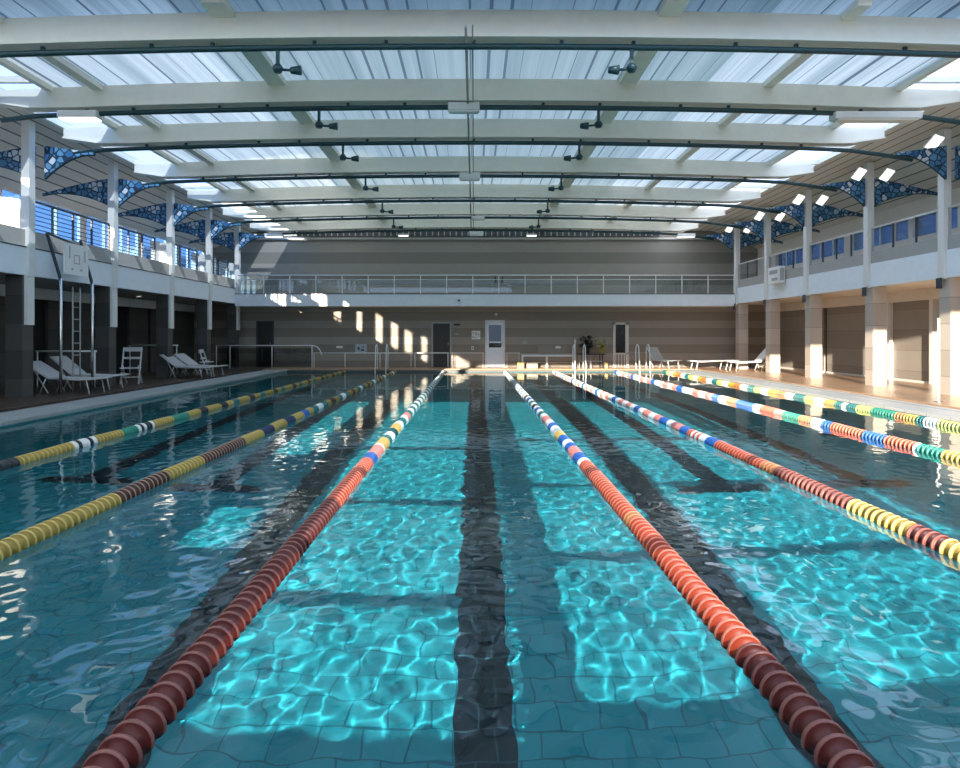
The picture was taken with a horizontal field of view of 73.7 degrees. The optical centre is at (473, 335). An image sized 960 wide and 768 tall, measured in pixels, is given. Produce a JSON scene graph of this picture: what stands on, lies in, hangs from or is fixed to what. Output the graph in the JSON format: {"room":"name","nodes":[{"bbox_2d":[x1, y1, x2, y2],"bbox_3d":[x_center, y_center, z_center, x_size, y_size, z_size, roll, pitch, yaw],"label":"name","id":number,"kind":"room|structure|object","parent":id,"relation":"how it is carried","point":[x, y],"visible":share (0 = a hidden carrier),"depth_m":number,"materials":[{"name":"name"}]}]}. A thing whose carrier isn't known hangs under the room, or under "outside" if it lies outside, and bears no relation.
{"room":"indoor swimming pool","nodes":[
{"label":"indoor swimming pool","id":0,"kind":"room"},
{"bbox_2d":[0,284,194,388],"bbox_3d":[-12.430,0.015,18.150,0.160,2.730,20.300,0,0,0],"label":"wall","id":1,"kind":"structure","parent":0,"point":[136,318],"depth_m":20.45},
{"bbox_2d":[0,186,205,304],"bbox_3d":[-12.530,-2.300,4.150,0.060,8.200,52.300,0,0,0],"label":"wall","id":2,"kind":"structure","parent":0,"point":[82,213],"depth_m":20.62,"materials":[{"name":"white paint"}]},
{"bbox_2d":[0,187,80,241],"bbox_3d":[-12.530,-3.085,18.600,0.100,1.720,3.450,0,0,0],"label":"window","id":3,"kind":"structure","parent":2,"relation":"in","point":[1,188],"depth_m":19.14,"materials":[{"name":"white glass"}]},
{"bbox_2d":[85,214,138,255],"bbox_3d":[-12.530,-3.085,22.200,0.100,1.720,3.250,0,0,0],"label":"window","id":4,"kind":"structure","parent":2,"relation":"in","point":[88,215],"depth_m":22.71,"materials":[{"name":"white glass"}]},
{"bbox_2d":[0,223,234,304],"bbox_3d":[-11.285,-1.885,18.000,2.430,1.030,24.000,0,0,0],"label":"balcony","id":5,"kind":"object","parent":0,"point":[137,275],"depth_m":18.21,"materials":[{"name":"concrete"}]},
{"bbox_2d":[0,197,20,227],"bbox_3d":[-10.525,-2.640,14.660,0.650,1.080,0.040,0,0,0],"label":"end panel","id":6,"kind":"object","parent":5,"relation":"on","point":[10,208],"visible":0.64,"depth_m":14.64,"materials":[{"name":"white paint"}]},
{"bbox_2d":[35,201,109,248],"bbox_3d":[-10.150,-2.763,16.200,0.060,0.725,3.200,0,0,0],"label":"gallery railing","id":7,"kind":"object","parent":5,"relation":"on","point":[36,202],"visible":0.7,"depth_m":16.18,"materials":[{"name":"metal"}]},
{"bbox_2d":[118,226,155,259],"bbox_3d":[-10.150,-2.763,19.185,0.060,0.725,2.370,0,0,0],"label":"gallery railing","id":8,"kind":"object","parent":5,"relation":"on","point":[122,228],"visible":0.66,"depth_m":19.40,"materials":[{"name":"metal"}]},
{"bbox_2d":[150,241,165,262],"bbox_3d":[-10.525,-2.640,21.460,0.650,1.080,0.040,0,0,0],"label":"end panel","id":9,"kind":"object","parent":5,"relation":"on","point":[160,246],"visible":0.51,"depth_m":21.44,"materials":[{"name":"white paint"}]},
{"bbox_2d":[175,244,197,269],"bbox_3d":[-10.150,-2.763,22.435,0.060,0.725,2.070,0,0,0],"label":"gallery railing","id":10,"kind":"object","parent":5,"relation":"on","point":[179,246],"visible":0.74,"depth_m":22.74,"materials":[{"name":"metal"}]},
{"bbox_2d":[191,253,205,271],"bbox_3d":[-10.525,-2.640,24.560,0.650,1.080,0.040,0,0,0],"label":"end panel","id":11,"kind":"object","parent":5,"relation":"on","point":[201,258],"visible":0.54,"depth_m":24.54,"materials":[{"name":"white paint"}]},
{"bbox_2d":[213,256,228,277],"bbox_3d":[-10.150,-2.763,25.460,0.060,0.725,1.920,0,0,0],"label":"gallery railing","id":12,"kind":"object","parent":5,"relation":"on","point":[219,258],"visible":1,"depth_m":25.61,"materials":[{"name":"metal"}]},
{"bbox_2d":[221,262,234,278],"bbox_3d":[-10.525,-2.640,27.510,0.650,1.080,0.040,0,0,0],"label":"end panel","id":13,"kind":"object","parent":5,"relation":"on","point":[231,265],"visible":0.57,"depth_m":27.49,"materials":[{"name":"white paint"}]},
{"bbox_2d":[0,107,260,250],"bbox_3d":[-11.050,-4.465,21.000,2.900,1.030,18.000,0,0,0],"label":"ceiling","id":14,"kind":"structure","parent":0,"point":[86,169],"depth_m":18.42,"materials":[{"name":"wood"}]},
{"bbox_2d":[0,372,285,427],"bbox_3d":[-7.850,2.685,12.750,0.200,2.430,27.900,0,0,0],"label":"wall","id":15,"kind":"structure","parent":0,"point":[282,372],"depth_m":13.80,"materials":[{"name":"tile"}]},
{"bbox_2d":[0,370,286,425],"bbox_3d":[-8.210,1.438,12.625,0.980,0.064,28.450,0,0,0],"label":"trim","id":16,"kind":"structure","parent":15,"relation":"attached to","point":[16,416],"depth_m":14.21,"materials":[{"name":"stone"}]},
{"bbox_2d":[287,370,673,371],"bbox_3d":[0.275,1.440,26.660,15.990,0.060,0.380,0,0,0],"label":"trim","id":17,"kind":"structure","parent":15,"relation":"attached to","point":[287,370],"depth_m":26.47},
{"bbox_2d":[201,207,757,293],"bbox_3d":[0.400,-3.750,30.150,26.400,5.300,0.300,0,0,0],"label":"wall","id":18,"kind":"structure","parent":0,"point":[258,257],"depth_m":30.00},
{"bbox_2d":[234,237,733,239],"bbox_3d":[0.400,-4.560,29.940,25.800,0.080,0.120,0,0,0],"label":"trim","id":19,"kind":"structure","parent":18,"relation":"attached to","point":[263,238],"depth_m":29.88,"materials":[{"name":"white paint"}]},
{"bbox_2d":[0,0,959,230],"bbox_3d":[0.000,-4.971,19.650,16.600,0.177,20.700,0,0,0],"label":"skylight roof","id":20,"kind":"structure","parent":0,"point":[157,68],"depth_m":11.95,"materials":[{"name":"glass"}]},
{"bbox_2d":[0,58,278,232],"bbox_3d":[-8.950,-4.902,19.630,1.420,0.237,20.740,0,0,0],"label":"window","id":21,"kind":"structure","parent":20,"relation":"attached to","point":[25,77],"depth_m":15.06,"materials":[{"name":"paint"}]},
{"bbox_2d":[0,15,302,222],"bbox_3d":[-7.350,-4.855,19.675,0.200,0.108,20.550,0,0,0],"label":"roof purlin","id":22,"kind":"structure","parent":20,"relation":"attached to","point":[59,62],"depth_m":12.36,"materials":[{"name":"paint"}]},
{"bbox_2d":[200,0,394,229],"bbox_3d":[-3.850,-4.956,19.675,0.340,0.108,20.550,0,0,0],"label":"roof purlin","id":23,"kind":"structure","parent":20,"relation":"attached to","point":[260,61],"depth_m":11.82,"materials":[{"name":"paint"}]},
{"bbox_2d":[297,231,658,236],"bbox_3d":[0.200,-4.740,29.735,16.800,0.240,0.130,0,0,0],"label":"beam","id":24,"kind":"structure","parent":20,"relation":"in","point":[430,233],"depth_m":29.70,"materials":[{"name":"metal"}]},
{"bbox_2d":[0,79,959,124],"bbox_3d":[1.823,-4.329,12.600,22.645,1.402,0.280,0,0,0],"label":"ceiling beam","id":25,"kind":"structure","parent":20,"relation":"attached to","point":[348,94],"depth_m":12.51,"materials":[{"name":"paint"}]},
{"bbox_2d":[57,110,103,121],"bbox_3d":[-7.750,-4.332,12.600,0.780,0.164,0.260,0,0,0],"label":"ceiling light","id":26,"kind":"object","parent":25,"relation":"hanging from","point":[65,115],"visible":0.92,"depth_m":12.48,"materials":[{"name":"white paint"}]},
{"bbox_2d":[59,117,101,121],"bbox_3d":[-7.750,-4.262,12.600,0.718,0.024,0.208,0,0,0],"label":"diffuser","id":27,"kind":"object","parent":26,"relation":"attached to","point":[67,119],"depth_m":12.56,"materials":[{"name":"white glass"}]},
{"bbox_2d":[315,110,337,129],"bbox_3d":[-2.913,-4.251,12.600,0.445,0.395,0.170,0,0,0],"label":"spotlight","id":28,"kind":"object","parent":25,"relation":"hanging from","point":[318,124],"visible":1,"depth_m":12.57,"materials":[{"name":"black metal"}]},
{"bbox_2d":[448,102,479,113],"bbox_3d":[-0.200,-4.488,12.600,0.620,0.184,0.200,0,0,0],"label":"ceiling light","id":29,"kind":"object","parent":25,"relation":"hanging from","point":[453,107],"visible":1,"depth_m":12.50,"materials":[{"name":"white paint"}]},
{"bbox_2d":[449,110,477,113],"bbox_3d":[-0.200,-4.408,12.600,0.570,0.024,0.160,0,0,0],"label":"diffuser","id":30,"kind":"object","parent":29,"relation":"attached to","point":[450,111],"depth_m":12.56,"materials":[{"name":"white paint"}]},
{"bbox_2d":[580,110,602,129],"bbox_3d":[2.312,-4.259,12.600,0.445,0.395,0.170,0,0,0],"label":"spotlight","id":31,"kind":"object","parent":25,"relation":"hanging from","point":[598,124],"visible":1,"depth_m":12.56,"materials":[{"name":"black metal"}]},
{"bbox_2d":[829,111,922,122],"bbox_3d":[7.900,-4.305,12.600,1.700,0.164,0.260,0,0,0],"label":"ceiling light","id":32,"kind":"object","parent":25,"relation":"attached to","point":[838,116],"visible":0.99,"depth_m":12.47,"materials":[{"name":"white paint"}]},
{"bbox_2d":[833,119,918,122],"bbox_3d":[7.900,-4.234,12.600,1.564,0.024,0.208,0,0,0],"label":"diffuser","id":33,"kind":"object","parent":32,"relation":"attached to","point":[835,120],"depth_m":12.57,"materials":[{"name":"plastic"}]},
{"bbox_2d":[0,10,959,57],"bbox_3d":[1.823,-4.329,9.950,22.645,1.402,0.280,0,0,0],"label":"ceiling beam","id":34,"kind":"structure","parent":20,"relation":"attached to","point":[318,30],"depth_m":9.86,"materials":[{"name":"paint"}]},
{"bbox_2d":[272,50,301,75],"bbox_3d":[-2.913,-4.251,9.950,0.445,0.395,0.170,0,0,0],"label":"spotlight","id":35,"kind":"object","parent":34,"relation":"hanging from","point":[277,67],"visible":1,"depth_m":9.92,"materials":[{"name":"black metal"}]},
{"bbox_2d":[608,49,636,74],"bbox_3d":[2.312,-4.259,9.950,0.445,0.395,0.170,0,0,0],"label":"spotlight","id":36,"kind":"object","parent":34,"relation":"hanging from","point":[631,67],"visible":1,"depth_m":9.92,"materials":[{"name":"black metal"}]},
{"bbox_2d":[0,119,959,179],"bbox_3d":[0.500,-4.329,14.900,25.290,1.402,0.280,0,0,0],"label":"roof frame","id":37,"kind":"object","parent":20,"relation":"attached to","point":[357,132],"visible":0.96,"depth_m":14.81,"materials":[{"name":"paint"}]},
{"bbox_2d":[188,219,782,250],"bbox_3d":[0.500,-4.329,27.200,25.290,1.402,0.280,0,0,0],"label":"roof frame","id":38,"kind":"object","parent":20,"relation":"attached to","point":[409,225],"visible":0.91,"depth_m":27.11,"materials":[{"name":"paint"}]},
{"bbox_2d":[154,203,819,239],"bbox_3d":[0.500,-4.329,24.300,25.290,1.402,0.280,0,0,0],"label":"roof frame","id":39,"kind":"object","parent":20,"relation":"attached to","point":[417,210],"visible":0.97,"depth_m":24.21,"materials":[{"name":"paint"}]},
{"bbox_2d":[42,156,937,206],"bbox_3d":[0.500,-4.329,18.000,25.290,1.402,0.280,0,0,0],"label":"roof frame","id":40,"kind":"object","parent":20,"relation":"attached to","point":[418,166],"visible":0.98,"depth_m":17.91,"materials":[{"name":"paint"}]},
{"bbox_2d":[464,24,473,228],"bbox_3d":[-0.075,-4.556,18.400,0.134,0.049,18.000,0,0,0],"label":"conduit","id":41,"kind":"object","parent":40,"relation":"attached to","point":[465,26],"visible":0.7,"depth_m":12.17,"materials":[{"name":"metal"}]},
{"bbox_2d":[459,172,479,180],"bbox_3d":[-0.120,-4.488,18.000,0.580,0.224,0.200,0,0,0],"label":"ceiling light","id":42,"kind":"object","parent":40,"relation":"hanging from","point":[463,176],"visible":0.97,"depth_m":17.90,"materials":[{"name":"white paint"}]},
{"bbox_2d":[118,184,862,226],"bbox_3d":[0.500,-4.329,21.300,25.290,1.402,0.280,0,0,0],"label":"roof frame","id":43,"kind":"object","parent":20,"relation":"attached to","point":[426,192],"visible":0.98,"depth_m":21.21,"materials":[{"name":"paint"}]},
{"bbox_2d":[541,0,689,219],"bbox_3d":[3.000,-4.971,19.675,0.340,0.108,20.550,0,0,0],"label":"roof purlin","id":44,"kind":"structure","parent":20,"relation":"attached to","point":[668,8],"depth_m":11.85,"materials":[{"name":"paint"}]},
{"bbox_2d":[600,0,871,230],"bbox_3d":[5.750,-4.909,19.675,0.200,0.108,20.550,0,0,0],"label":"roof purlin","id":45,"kind":"structure","parent":20,"relation":"attached to","point":[858,7],"depth_m":11.84,"materials":[{"name":"paint"}]},
{"bbox_2d":[669,58,959,232],"bbox_3d":[9.025,-4.902,19.630,1.570,0.237,20.740,0,0,0],"label":"window","id":46,"kind":"structure","parent":20,"relation":"attached to","point":[944,74],"depth_m":15.02,"materials":[{"name":"glass"}]},
{"bbox_2d":[194,305,765,366],"bbox_3d":[0.400,0.050,28.500,26.400,3.500,0.400,0,0,0],"label":"wall","id":47,"kind":"structure","parent":0,"point":[678,333],"depth_m":28.30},
{"bbox_2d":[256,321,273,366],"bbox_3d":[-9.231,0.358,28.328,0.774,2.043,0.143,0,0,0],"label":"door","id":48,"kind":"structure","parent":47,"relation":"in","point":[264,329],"depth_m":28.32,"materials":[{"name":"metal"}]},
{"bbox_2d":[431,322,450,366],"bbox_3d":[-1.437,0.381,28.328,0.884,1.999,0.143,0,0,0],"label":"door","id":49,"kind":"structure","parent":47,"relation":"in","point":[440,331],"depth_m":28.32,"materials":[{"name":"silver metal"}]},
{"bbox_2d":[485,320,504,366],"bbox_3d":[0.929,0.336,28.328,0.884,2.088,0.143,0,0,0],"label":"door","id":50,"kind":"structure","parent":47,"relation":"in","point":[494,329],"depth_m":28.32,"materials":[{"name":"white paint"}]},
{"bbox_2d":[538,345,565,353],"bbox_3d":[3.449,0.641,28.280,1.250,0.500,0.030,0,0,0],"label":"wall sign","id":51,"kind":"object","parent":47,"relation":"attached to","point":[542,349],"visible":0.64,"depth_m":28.26,"materials":[{"name":"grey"}]},
{"bbox_2d":[613,322,628,366],"bbox_3d":[6.489,0.392,28.315,0.685,1.977,0.130,0,0,0],"label":"door","id":52,"kind":"structure","parent":47,"relation":"in","point":[620,329],"depth_m":28.27,"materials":[{"name":"white paint"}]},
{"bbox_2d":[0,367,959,411],"bbox_3d":[0.600,1.590,3.150,26.200,0.420,50.300,0,0,0],"label":"floor","id":53,"kind":"structure","parent":0,"point":[914,392],"depth_m":19.41,"materials":[{"name":"tile"}]},
{"bbox_2d":[5,120,34,397],"bbox_3d":[-10.250,-1.740,14.500,0.480,6.240,0.360,0,0,0],"label":"column","id":54,"kind":"structure","parent":53,"relation":"on","point":[19,289],"depth_m":14.40,"materials":[{"name":"paint"}]},
{"bbox_2d":[35,350,96,386],"bbox_3d":[-11.025,0.884,17.300,1.650,0.992,0.044,0,0,0],"label":"handrail","id":55,"kind":"object","parent":53,"relation":"on","point":[37,351],"visible":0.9,"depth_m":17.29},
{"bbox_2d":[45,232,93,394],"bbox_3d":[-9.867,-0.505,15.520,0.305,3.770,1.731,0,0,0],"label":"stand","id":56,"kind":"object","parent":53,"relation":"on","point":[75,256],"visible":0.93,"depth_m":15.76,"materials":[{"name":"silver metal"}]},
{"bbox_2d":[33,361,111,393],"bbox_3d":[-9.864,0.999,15.550,1.818,0.775,0.660,0,0,0],"label":"sun lounger","id":57,"kind":"object","parent":53,"relation":"on","point":[40,367],"visible":0.85,"depth_m":15.41,"materials":[{"name":"plastic"}]},
{"bbox_2d":[50,356,129,389],"bbox_3d":[-10.031,0.955,16.750,1.753,0.862,0.660,0,0,0],"label":"sun lounger","id":58,"kind":"object","parent":53,"relation":"on","point":[66,362],"visible":0.79,"depth_m":16.60,"materials":[{"name":"plastic"}]},
{"bbox_2d":[95,161,117,385],"bbox_3d":[-10.250,-1.740,17.900,0.480,6.240,0.360,0,0,0],"label":"column","id":59,"kind":"structure","parent":53,"relation":"on","point":[105,297],"depth_m":17.80,"materials":[{"name":"grey tile"}]},
{"bbox_2d":[120,347,142,383],"bbox_3d":[-9.950,0.857,18.597,0.515,1.064,0.515,0,0,-11],"label":"folding chair","id":60,"kind":"object","parent":53,"relation":"on","point":[139,367],"visible":0.91,"depth_m":18.61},
{"bbox_2d":[156,189,174,377],"bbox_3d":[-10.250,-1.740,21.300,0.480,6.240,0.360,0,0,0],"label":"column","id":61,"kind":"structure","parent":53,"relation":"on","point":[164,302],"depth_m":21.18,"materials":[{"name":"grey tile"}]},
{"bbox_2d":[160,354,216,377],"bbox_3d":[-9.454,0.995,21.195,1.647,0.782,0.660,0,0,6],"label":"sun lounger","id":62,"kind":"object","parent":53,"relation":"on","point":[172,360],"visible":0.94,"depth_m":21.03,"materials":[{"name":"plastic"}]},
{"bbox_2d":[173,353,228,376],"bbox_3d":[-9.354,0.995,21.945,1.647,0.782,0.660,0,0,6],"label":"sun lounger","id":63,"kind":"object","parent":53,"relation":"on","point":[183,357],"visible":0.81,"depth_m":21.89,"materials":[{"name":"plastic"}]},
{"bbox_2d":[197,208,212,371],"bbox_3d":[-10.250,-1.740,24.400,0.480,6.240,0.360,0,0,0],"label":"column","id":64,"kind":"structure","parent":53,"relation":"on","point":[204,307],"depth_m":24.29,"materials":[{"name":"grey tile"}]},
{"bbox_2d":[196,349,213,374],"bbox_3d":[-9.597,0.932,22.800,0.515,0.915,0.515,0,0,-9],"label":"folding chair","id":65,"kind":"object","parent":53,"relation":"on","point":[200,350],"visible":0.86,"depth_m":22.63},
{"bbox_2d":[227,226,240,368],"bbox_3d":[-10.250,-1.740,27.350,0.480,6.240,0.360,0,0,0],"label":"column","id":66,"kind":"structure","parent":53,"relation":"on","point":[233,312],"depth_m":27.17,"materials":[{"name":"grey tile"}]},
{"bbox_2d":[216,345,321,368],"bbox_3d":[-8.695,0.879,27.150,4.499,1.002,0.050,0,0,0],"label":"handrail","id":67,"kind":"object","parent":53,"relation":"on","point":[216,345],"visible":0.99,"depth_m":27.13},
{"bbox_2d":[313,352,411,353],"bbox_3d":[-4.826,1.045,27.700,4.285,0.669,0.050,0,0,0],"label":"handrail","id":68,"kind":"object","parent":53,"relation":"on","point":[313,352],"visible":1,"depth_m":27.70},
{"bbox_2d":[521,354,571,367],"bbox_3d":[3.191,1.080,27.645,2.300,0.600,0.450,0,0,0],"label":"bench","id":69,"kind":"object","parent":53,"relation":"on","point":[523,355],"visible":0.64,"depth_m":27.43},
{"bbox_2d":[576,353,604,367],"bbox_3d":[5.057,1.070,27.720,1.140,0.620,0.660,0,0,0],"label":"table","id":70,"kind":"object","parent":53,"relation":"on","point":[577,354],"visible":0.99,"depth_m":27.80,"materials":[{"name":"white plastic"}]},
{"bbox_2d":[576,336,595,353],"bbox_3d":[4.888,0.360,27.865,1.009,0.799,0.551,0,0,0],"label":"potted plant","id":71,"kind":"object","parent":70,"relation":"on","point":[585,341],"visible":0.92,"depth_m":27.82,"materials":[{"name":"green plant"}]},
{"bbox_2d":[635,344,650,371],"bbox_3d":[7.054,1.373,26.697,0.488,2.074,0.714,0,0,0],"label":"pool ladder","id":72,"kind":"object","parent":53,"relation":"on","point":[636,344],"visible":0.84,"depth_m":26.55,"materials":[{"name":"silver metal"}]},
{"bbox_2d":[647,347,682,367],"bbox_3d":[8.054,0.934,27.101,0.660,0.904,1.404,0,0,-33],"label":"sun lounger","id":73,"kind":"object","parent":53,"relation":"on","point":[655,354],"visible":0.95,"depth_m":27.41,"materials":[{"name":"white plastic"}]},
{"bbox_2d":[733,220,747,368],"bbox_3d":[11.230,-1.740,27.000,0.520,6.240,0.360,0,0,0],"label":"column","id":74,"kind":"structure","parent":53,"relation":"on","point":[741,308],"depth_m":26.82,"materials":[{"name":"tile"}]},
{"bbox_2d":[725,348,765,370],"bbox_3d":[10.945,0.909,25.450,1.720,0.954,0.660,0,0,0],"label":"sun lounger","id":75,"kind":"object","parent":53,"relation":"on","point":[762,356],"visible":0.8,"depth_m":25.31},
{"bbox_2d":[763,207,779,372],"bbox_3d":[11.230,-1.740,24.200,0.520,6.240,0.360,0,0,0],"label":"column","id":76,"kind":"structure","parent":53,"relation":"on","point":[772,305],"depth_m":24.06,"materials":[{"name":"tile"}]},
{"bbox_2d":[802,189,821,377],"bbox_3d":[11.230,-1.740,21.300,0.520,6.240,0.360,0,0,0],"label":"column","id":77,"kind":"structure","parent":53,"relation":"on","point":[813,302],"depth_m":21.20,"materials":[{"name":"tile"}]},
{"bbox_2d":[862,162,886,385],"bbox_3d":[11.230,-1.740,18.000,0.520,6.240,0.360,0,0,0],"label":"column","id":78,"kind":"structure","parent":53,"relation":"on","point":[875,297],"depth_m":17.90,"materials":[{"name":"tile"}]},
{"bbox_2d":[851,165,867,180],"bbox_3d":[10.680,-4.530,17.750,0.335,0.420,0.287,0,0,0],"label":"floodlight","id":79,"kind":"object","parent":78,"relation":"attached to","point":[859,173],"visible":1,"depth_m":17.72,"materials":[{"name":"white paint"}]},
{"bbox_2d":[878,166,895,181],"bbox_3d":[11.450,-4.510,17.750,0.335,0.420,0.287,0,0,0],"label":"floodlight","id":80,"kind":"object","parent":78,"relation":"attached to","point":[887,173],"visible":1,"depth_m":17.72,"materials":[{"name":"white paint"}]},
{"bbox_2d":[934,318,942,401],"bbox_3d":[9.726,0.505,13.400,0.160,1.750,0.160,0,0,0],"label":"pole","id":81,"kind":"object","parent":53,"relation":"on","point":[938,319],"visible":1,"depth_m":13.38,"materials":[{"name":"silver metal"}]},
{"bbox_2d":[936,129,959,394],"bbox_3d":[11.230,-1.740,15.100,0.520,6.240,0.360,0,0,0],"label":"column","id":82,"kind":"structure","parent":53,"relation":"on","point":[949,288],"depth_m":15.00,"materials":[{"name":"paint"}]},
{"bbox_2d":[923,132,945,147],"bbox_3d":[10.680,-4.530,14.850,0.335,0.420,0.287,0,0,0],"label":"floodlight","id":83,"kind":"object","parent":82,"relation":"attached to","point":[936,139],"visible":1,"depth_m":14.81,"materials":[{"name":"white paint"}]},
{"bbox_2d":[0,372,959,767],"bbox_3d":[0.275,1.500,12.750,16.050,0.009,27.500,0,0,0],"label":"pool water","id":84,"kind":"object","parent":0,"point":[475,600],"visible":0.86,"depth_m":3.90,"materials":[{"name":"liquid"}]},
{"bbox_2d":[0,370,345,469],"bbox_3d":[-5.350,1.488,12.750,0.166,0.174,27.500,0,0,0],"label":"lane rope","id":85,"kind":"object","parent":84,"relation":"on","point":[76,444],"visible":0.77,"depth_m":9.80,"materials":[{"name":"yellow plastic"}]},
{"bbox_2d":[0,370,396,559],"bbox_3d":[-3.240,1.488,12.750,0.166,0.174,27.500,0,0,0],"label":"lane rope","id":86,"kind":"object","parent":84,"relation":"on","point":[31,535],"visible":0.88,"depth_m":6.06,"materials":[{"name":"yellow plastic"}]},
{"bbox_2d":[82,370,444,767],"bbox_3d":[-1.250,1.488,12.750,0.166,0.174,27.500,0,0,0],"label":"lane rope","id":87,"kind":"object","parent":84,"relation":"on","point":[123,748],"visible":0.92,"depth_m":3.01,"materials":[{"name":"red plastic"}]},
{"bbox_2d":[503,370,874,767],"bbox_3d":[1.280,1.488,12.750,0.166,0.174,27.500,0,0,0],"label":"lane rope","id":88,"kind":"object","parent":84,"relation":"on","point":[833,747],"visible":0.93,"depth_m":3.01,"materials":[{"name":"red plastic"}]},
{"bbox_2d":[552,370,959,561],"bbox_3d":[3.300,1.488,12.750,0.166,0.174,27.500,0,0,0],"label":"lane rope","id":89,"kind":"object","parent":84,"relation":"on","point":[936,540],"visible":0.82,"depth_m":6.03,"materials":[{"name":"red plastic"}]},
{"bbox_2d":[614,370,959,461],"bbox_3d":[5.850,1.488,12.750,0.166,0.174,27.500,0,0,0],"label":"lane rope","id":90,"kind":"object","parent":84,"relation":"on","point":[896,441],"visible":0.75,"depth_m":10.36,"materials":[{"name":"white plastic"}]},
{"bbox_2d":[663,370,959,428],"bbox_3d":[7.850,1.488,12.750,0.166,0.174,27.500,0,0,0],"label":"lane rope","id":91,"kind":"object","parent":84,"relation":"on","point":[934,421],"visible":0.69,"depth_m":13.53,"materials":[{"name":"green plastic"}]},
{"bbox_2d":[235,294,736,306],"bbox_3d":[0.500,-1.525,28.495,21.200,0.530,3.010,0,0,0],"label":"floor","id":92,"kind":"structure","parent":0,"point":[242,300],"depth_m":27.00,"materials":[{"name":"concrete"}]},
{"bbox_2d":[237,275,734,293],"bbox_3d":[0.500,-2.195,27.060,21.040,0.810,0.060,0,0,0],"label":"gallery railing","id":93,"kind":"object","parent":92,"relation":"on","point":[263,279],"visible":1,"depth_m":27.04,"materials":[{"name":"grey metal"}]},
{"bbox_2d":[677,372,959,422],"bbox_3d":[8.400,2.685,12.750,0.200,2.430,27.900,0,0,0],"label":"wall","id":94,"kind":"structure","parent":0,"point":[677,372],"depth_m":14.41,"materials":[{"name":"tile"}]},
{"bbox_2d":[674,370,959,421],"bbox_3d":[8.785,1.438,12.625,1.030,0.064,28.450,0,0,0],"label":"trim","id":95,"kind":"structure","parent":94,"relation":"attached to","point":[938,412],"depth_m":14.76,"materials":[{"name":"tile"}]},
{"bbox_2d":[688,103,959,248],"bbox_3d":[11.525,-4.535,19.650,3.550,0.930,20.700,0,0,0],"label":"ceiling","id":96,"kind":"structure","parent":0,"point":[908,136],"depth_m":18.67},
{"bbox_2d":[738,233,959,304],"bbox_3d":[12.190,-1.860,18.000,2.220,0.980,24.000,0,0,0],"label":"balcony","id":97,"kind":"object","parent":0,"point":[913,266],"depth_m":18.44,"materials":[{"name":"concrete"}]},
{"bbox_2d":[768,266,784,284],"bbox_3d":[10.953,-2.200,23.198,0.235,0.600,0.905,0,0,0],"label":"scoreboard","id":98,"kind":"object","parent":97,"relation":"attached to","point":[776,275],"visible":1,"depth_m":22.95,"materials":[{"name":"plastic"}]},
{"bbox_2d":[769,246,802,268],"bbox_3d":[11.130,-2.513,22.750,0.050,1.045,2.696,0,0,0],"label":"gallery balustrade","id":99,"kind":"object","parent":97,"relation":"on","point":[792,250],"visible":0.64,"depth_m":23.08,"materials":[{"name":"metal"}]},
{"bbox_2d":[809,230,862,264],"bbox_3d":[11.130,-2.513,19.650,0.050,1.045,3.096,0,0,0],"label":"gallery balustrade","id":100,"kind":"object","parent":97,"relation":"on","point":[850,234],"visible":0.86,"depth_m":19.83,"materials":[{"name":"metal"}]},
{"bbox_2d":[871,210,937,251],"bbox_3d":[11.130,-2.513,16.550,0.050,1.045,2.696,0,0,0],"label":"gallery balustrade","id":101,"kind":"object","parent":97,"relation":"on","point":[916,216],"visible":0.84,"depth_m":16.87,"materials":[{"name":"metal"}]},
{"bbox_2d":[758,187,959,275],"bbox_3d":[13.450,-2.300,4.150,0.300,8.200,52.300,0,0,0],"label":"wall","id":102,"kind":"structure","parent":0,"point":[928,204],"depth_m":21.20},
{"bbox_2d":[777,248,802,265],"bbox_3d":[13.420,-3.290,27.050,0.100,0.655,2.335,0,0,0],"label":"window","id":103,"kind":"structure","parent":102,"relation":"in","point":[798,254],"depth_m":27.13,"materials":[{"name":"blue glass"}]},
{"bbox_2d":[812,237,843,259],"bbox_3d":[13.420,-3.290,24.300,0.100,0.655,2.635,0,0,0],"label":"window","id":104,"kind":"structure","parent":102,"relation":"in","point":[829,246],"depth_m":24.21,"materials":[{"name":"blue glass"}]},
{"bbox_2d":[853,220,907,250],"bbox_3d":[13.420,-3.290,21.100,0.100,0.655,3.035,0,0,0],"label":"window","id":105,"kind":"structure","parent":102,"relation":"in","point":[882,235],"depth_m":20.86,"materials":[{"name":"blue glass"}]},
{"bbox_2d":[918,206,957,235],"bbox_3d":[13.420,-3.290,18.500,0.100,0.655,1.835,0,0,0],"label":"window","id":106,"kind":"structure","parent":102,"relation":"in","point":[927,224],"depth_m":18.77,"materials":[{"name":"blue glass"}]},
{"bbox_2d":[780,288,938,383],"bbox_3d":[13.225,-0.035,18.150,0.170,2.830,20.300,0,0,0],"label":"wall","id":107,"kind":"structure","parent":0,"point":[843,318],"depth_m":22.10,"materials":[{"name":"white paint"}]},
{"bbox_2d":[887,303,892,379],"bbox_3d":[13.180,0.165,20.200,0.240,2.430,0.140,0,0,0],"label":"trim","id":108,"kind":"structure","parent":107,"relation":"attached to","point":[889,305],"depth_m":20.13,"materials":[{"name":"white paint"}]},
{"bbox_2d":[929,299,938,383],"bbox_3d":[13.180,0.165,18.300,0.240,2.430,0.140,0,0,0],"label":"trim","id":109,"kind":"structure","parent":107,"relation":"attached to","point":[933,303],"depth_m":18.23,"materials":[{"name":"white paint"}]},
{"label":"outside","id":110,"kind":"structure","parent":0,"visible":0},
{"bbox_3d":[0.000,1.955,40.000,180.000,0.290,160.000,0,0,0],"label":"ground","id":111,"kind":"structure","parent":110,"visible":0},
{"bbox_2d":[98,246,185,266],"bbox_3d":[-34.000,-3.150,62.500,8.400,9.900,9.400,0,0,0],"label":"building","id":112,"kind":"structure","parent":111,"relation":"on","point":[131,247],"depth_m":58.09,"materials":[{"name":"concrete"}]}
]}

